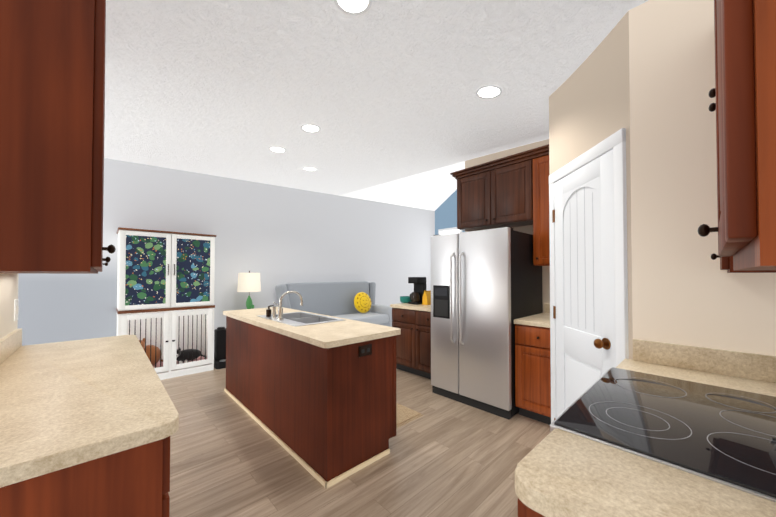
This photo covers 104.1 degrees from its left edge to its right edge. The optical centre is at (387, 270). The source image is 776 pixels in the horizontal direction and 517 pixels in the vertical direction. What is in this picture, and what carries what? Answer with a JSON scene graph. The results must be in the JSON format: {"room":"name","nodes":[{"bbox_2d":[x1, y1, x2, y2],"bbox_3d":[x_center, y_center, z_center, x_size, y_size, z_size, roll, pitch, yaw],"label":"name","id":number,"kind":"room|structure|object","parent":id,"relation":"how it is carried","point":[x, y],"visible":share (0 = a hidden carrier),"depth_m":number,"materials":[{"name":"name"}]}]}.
{"room":"kitchen","nodes":[
{"label":"kitchen","id":0,"kind":"room"},
{"bbox_2d":[0,273,18,338],"bbox_3d":[-1.155,-0.384,0.606,0.130,3.450,3.170,1,-1,-43],"label":"wall","id":1,"kind":"structure","parent":0,"point":[8,293],"depth_m":1.60,"materials":[{"name":"beige paint"}]},
{"bbox_2d":[0,328,21,363],"bbox_3d":[-1.568,0.384,1.146,0.020,0.101,1.730,1,-1,-43],"label":"backsplash","id":2,"kind":"structure","parent":1,"relation":"attached to","point":[8,344],"depth_m":1.55,"materials":[{"name":"beige stone"}]},
{"bbox_2d":[14,299,18,320],"bbox_3d":[-2.140,0.229,1.746,0.010,0.120,0.075,1,-1,-43],"label":"light switch","id":3,"kind":"object","parent":1,"relation":"attached to","point":[16,306],"visible":1,"depth_m":1.73,"materials":[{"name":"white plastic"}]},
{"bbox_2d":[0,0,107,273],"bbox_3d":[-1.030,-0.535,0.836,0.359,1.080,0.490,1,-1,-43],"label":"upper cabinet","id":4,"kind":"object","parent":1,"relation":"attached to","point":[52,89],"depth_m":0.72,"materials":[{"name":"brown wood"}]},
{"bbox_2d":[17,158,434,345],"bbox_3d":[-2.516,-0.315,5.011,10.670,3.450,0.110,1,-1,-43],"label":"wall","id":5,"kind":"structure","parent":0,"point":[274,236],"depth_m":5.01,"materials":[{"name":"grey paint"}]},
{"bbox_2d":[161,368,550,516],"bbox_3d":[-0.485,1.407,2.885,10.750,0.060,6.070,1,-1,-43],"label":"floor","id":6,"kind":"structure","parent":0,"point":[231,457],"depth_m":2.11,"materials":[{"name":"brown wood"}]},
{"bbox_2d":[0,440,169,516],"bbox_3d":[-0.982,0.907,0.875,0.511,0.875,0.485,1,-1,-43],"label":"base cabinet","id":7,"kind":"object","parent":6,"relation":"on","point":[136,483],"depth_m":0.78,"materials":[{"name":"brown wood"}]},
{"bbox_2d":[0,335,178,487],"bbox_3d":[-1.382,0.457,1.320,0.532,0.040,1.730,1,-1,-43],"label":"countertop","id":8,"kind":"structure","parent":7,"relation":"on","point":[65,404],"depth_m":0.96,"materials":[{"name":"beige stone"}]},
{"bbox_2d":[116,227,215,379],"bbox_3d":[-2.973,0.451,4.084,1.034,1.890,0.582,1,-1,-43],"label":"tall cabinet","id":9,"kind":"object","parent":6,"relation":"on","point":[165,293],"visible":0.85,"depth_m":3.92,"materials":[{"name":"white wood"}]},
{"bbox_2d":[139,338,162,365],"bbox_3d":[-3.066,1.060,3.899,0.393,0.394,0.323,1,-1,-43],"label":"dog","id":10,"kind":"object","parent":9,"relation":"in","point":[152,352],"visible":0.21,"depth_m":3.88},
{"bbox_2d":[176,347,204,363],"bbox_3d":[-2.757,1.155,4.182,0.434,0.211,0.262,1,-1,-43],"label":"dog","id":11,"kind":"object","parent":9,"relation":"in","point":[188,352],"visible":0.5,"depth_m":4.14},
{"bbox_2d":[214,327,225,368],"bbox_3d":[-2.429,1.121,4.421,0.190,0.560,0.275,1,-1,-43],"label":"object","id":12,"kind":"object","parent":6,"relation":"on","point":[219,347],"visible":0.69,"depth_m":4.37,"materials":[{"name":"black plastic"}]},
{"bbox_2d":[224,315,395,488],"bbox_3d":[-0.885,0.940,2.910,0.673,0.876,2.176,1,-1,-43],"label":"kitchen island","id":13,"kind":"object","parent":6,"relation":"on","point":[313,394],"depth_m":2.18,"materials":[{"name":"brown wood"}]},
{"bbox_2d":[223,307,400,350],"bbox_3d":[-0.901,0.482,2.913,0.682,0.040,2.230,1,-1,-43],"label":"island countertop","id":14,"kind":"structure","parent":13,"relation":"on","point":[324,335],"depth_m":2.31,"materials":[{"name":"beige stone"}]},
{"bbox_2d":[267,291,302,318],"bbox_3d":[-1.021,0.325,2.917,0.313,0.262,0.350,1,-1,-43],"label":"faucet","id":15,"kind":"object","parent":14,"relation":"on","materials":[{"name":"silver metal"}]},
{"bbox_2d":[259,311,338,326],"bbox_3d":[-0.854,0.552,2.908,0.495,0.191,0.850,1,-1,-43],"label":"sink","id":16,"kind":"object","parent":14,"relation":"in","point":[296,318],"depth_m":2.96,"materials":[{"name":"silver metal"}]},
{"bbox_2d":[275,281,391,326],"bbox_3d":[-0.910,0.826,5.731,2.158,1.192,0.922,1,-1,-43],"label":"sofa","id":17,"kind":"object","parent":6,"relation":"on","point":[335,299],"visible":0.33,"depth_m":5.82,"materials":[{"name":"grey fabric"}]},
{"bbox_2d":[354,292,370,312],"bbox_3d":[-0.508,0.653,6.109,0.430,0.417,0.185,1,-1,-43],"label":"pillow","id":18,"kind":"object","parent":17,"relation":"on","point":[362,302],"visible":1,"depth_m":6.03,"materials":[{"name":"yellow fabric"}]},
{"bbox_2d":[396,403,422,428],"bbox_3d":[-0.188,1.374,3.048,0.515,0.010,0.990,1,-1,-43],"label":"kitchen rug","id":19,"kind":"object","parent":6,"relation":"on","point":[404,414],"visible":0.27,"depth_m":2.85,"materials":[{"name":"beige fabric"}]},
{"bbox_2d":[390,303,430,378],"bbox_3d":[0.561,0.940,4.147,0.648,0.915,0.927,1,-1,-43],"label":"base cabinet","id":20,"kind":"object","parent":6,"relation":"on","point":[412,322],"visible":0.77,"depth_m":3.97,"materials":[{"name":"brown wood"}]},
{"bbox_2d":[400,296,410,302],"bbox_3d":[0.286,0.442,4.540,0.220,0.090,0.220,1,-1,-43],"label":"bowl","id":21,"kind":"object","parent":20,"relation":"on","point":[404,299],"visible":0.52,"depth_m":4.45,"materials":[{"name":"teal ceramic"}]},
{"bbox_2d":[408,277,425,304],"bbox_3d":[0.401,0.292,4.334,0.257,0.384,0.180,1,-1,-43],"label":"coffee maker","id":22,"kind":"object","parent":20,"relation":"on","point":[416,296],"visible":0.92,"depth_m":4.30,"materials":[{"name":"black plastic"}]},
{"bbox_2d":[422,290,430,304],"bbox_3d":[0.552,0.384,4.228,0.126,0.195,0.090,1,-1,-43],"label":"box","id":23,"kind":"object","parent":20,"relation":"on","point":[426,299],"visible":0.75,"depth_m":4.19,"materials":[{"name":"yellow cardboard"}]},
{"bbox_2d":[431,226,542,419],"bbox_3d":[1.075,0.492,3.369,0.904,1.785,0.909,1,-1,-43],"label":"refrigerator","id":24,"kind":"object","parent":6,"relation":"on","point":[486,287],"visible":0.92,"depth_m":3.03,"materials":[{"name":"silver metal"}]},
{"bbox_2d":[514,303,550,424],"bbox_3d":[1.603,0.869,2.926,0.800,1.017,0.440,1,-1,-43],"label":"base cabinet","id":25,"kind":"object","parent":6,"relation":"on","point":[532,372],"visible":0.33,"depth_m":2.72,"materials":[{"name":"brown wood"}]},
{"bbox_2d":[515,339,775,516],"bbox_3d":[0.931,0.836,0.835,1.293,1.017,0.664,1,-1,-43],"label":"countertop","id":26,"kind":"structure","parent":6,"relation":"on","point":[560,473],"depth_m":0.63,"materials":[{"name":"beige laminate"}]},
{"bbox_2d":[550,367,775,501],"bbox_3d":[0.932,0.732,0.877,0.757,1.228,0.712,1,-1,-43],"label":"cooktop","id":27,"kind":"object","parent":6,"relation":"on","point":[723,436],"visible":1,"depth_m":0.83,"materials":[{"name":"black glass"}]},
{"bbox_3d":[-2.217,1.108,4.824,0.500,0.600,0.500,1,-1,-43],"label":"side table","id":28,"kind":"object","parent":6,"relation":"on","visible":0},
{"bbox_2d":[237,271,260,308],"bbox_3d":[-2.217,0.409,4.835,0.344,0.795,0.344,1,-1,-43],"label":"table lamp","id":29,"kind":"object","parent":28,"relation":"on","point":[249,282],"visible":0.77,"depth_m":4.71,"materials":[{"name":"green"}]},
{"bbox_2d":[104,0,648,194],"bbox_3d":[-1.673,-1.367,1.768,7.430,0.541,5.790,1,-1,-43],"label":"ceiling","id":30,"kind":"structure","parent":0,"point":[378,92],"depth_m":2.21,"materials":[{"name":"white paint"}]},
{"bbox_2d":[269,146,285,152],"bbox_3d":[-1.325,-1.446,3.630,0.196,0.005,0.196,-3,3,-43],"label":"recessed light","id":31,"kind":"object","parent":30,"relation":"in","point":[277,149],"visible":0.98,"depth_m":3.62,"materials":[{"name":"white plastic"}]},
{"bbox_2d":[303,167,316,170],"bbox_3d":[-1.141,-1.480,4.426,0.196,0.005,0.196,-3,3,-43],"label":"recessed light","id":32,"kind":"object","parent":30,"relation":"in","point":[309,168],"visible":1,"depth_m":4.41,"materials":[{"name":"white plastic"}]},
{"bbox_2d":[301,124,320,132],"bbox_3d":[-0.778,-1.426,3.045,0.196,0.005,0.196,-3,4,-43],"label":"recessed light","id":33,"kind":"object","parent":30,"relation":"in","point":[311,128],"visible":1,"depth_m":3.04,"materials":[{"name":"white"}]},
{"bbox_2d":[334,0,371,15],"bbox_3d":[-0.177,-1.365,1.528,0.196,0.005,0.196,-2,3,-43],"label":"recessed light","id":34,"kind":"object","parent":30,"relation":"in","point":[354,7],"visible":1,"depth_m":1.57,"materials":[{"name":"white"}]},
{"bbox_2d":[476,85,501,98],"bbox_3d":[0.772,-1.360,2.315,0.196,0.005,0.196,1,6,-43],"label":"recessed light","id":35,"kind":"object","parent":30,"relation":"in","point":[488,91],"visible":1,"depth_m":2.31,"materials":[{"name":"white"}]},
{"bbox_2d":[339,161,464,210],"bbox_3d":[1.329,-2.665,6.224,3.240,2.447,3.450,1,-1,-43],"label":"ceiling","id":36,"kind":"structure","parent":0,"point":[434,190],"depth_m":7.23,"materials":[{"name":"white paint"}]},
{"bbox_2d":[435,190,464,234],"bbox_3d":[2.545,-1.253,7.354,0.110,5.400,3.660,1,-1,-43],"label":"wall","id":37,"kind":"structure","parent":0,"point":[445,213],"depth_m":8.26,"materials":[{"name":"blue paint"}]},
{"bbox_2d":[438,227,461,234],"bbox_3d":[1.671,-0.415,8.172,0.022,1.450,0.770,1,-1,-43],"label":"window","id":38,"kind":"structure","parent":37,"relation":"attached to","point":[448,231],"depth_m":8.20,"materials":[{"name":"white"}]},
{"bbox_2d":[465,139,549,312],"bbox_3d":[1.626,-0.337,3.588,0.110,3.450,1.560,1,-1,-43],"label":"wall","id":39,"kind":"structure","parent":0,"point":[527,229],"depth_m":3.53,"materials":[{"name":"beige paint"}]},
{"bbox_2d":[450,144,549,265],"bbox_3d":[1.416,-0.642,3.449,0.387,1.195,1.422,1,-1,-43],"label":"upper cabinet","id":40,"kind":"object","parent":39,"relation":"attached to","point":[511,191],"visible":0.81,"depth_m":3.33,"materials":[{"name":"brown wood"}]},
{"bbox_2d":[549,11,632,359],"bbox_3d":[1.272,-0.363,1.905,0.100,3.450,0.800,0,-1,2],"label":"wall","id":41,"kind":"structure","parent":0,"point":[589,102],"depth_m":1.75,"materials":[{"name":"beige paint"}]},
{"bbox_2d":[549,128,628,422],"bbox_3d":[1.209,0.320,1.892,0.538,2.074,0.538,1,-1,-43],"label":"pantry door","id":42,"kind":"structure","parent":41,"relation":"in","point":[588,270],"depth_m":1.83,"materials":[{"name":"white wood"}]},
{"bbox_2d":[629,0,775,355],"bbox_3d":[1.461,-0.373,1.318,0.105,3.450,0.620,1,-1,-43],"label":"wall","id":43,"kind":"structure","parent":0,"point":[686,290],"depth_m":1.38,"materials":[{"name":"beige paint"}]},
{"bbox_3d":[0.267,-0.398,-0.314,7.420,3.450,0.120,1,-1,-43],"label":"wall","id":44,"kind":"structure","parent":0,"visible":0},
{"bbox_2d":[698,0,775,272],"bbox_3d":[0.972,-0.538,0.692,1.459,1.080,0.368,1,-1,-43],"label":"upper cabinet","id":45,"kind":"object","parent":44,"relation":"attached to","point":[743,91],"visible":1,"depth_m":0.30,"materials":[{"name":"brown wood"}]}
]}

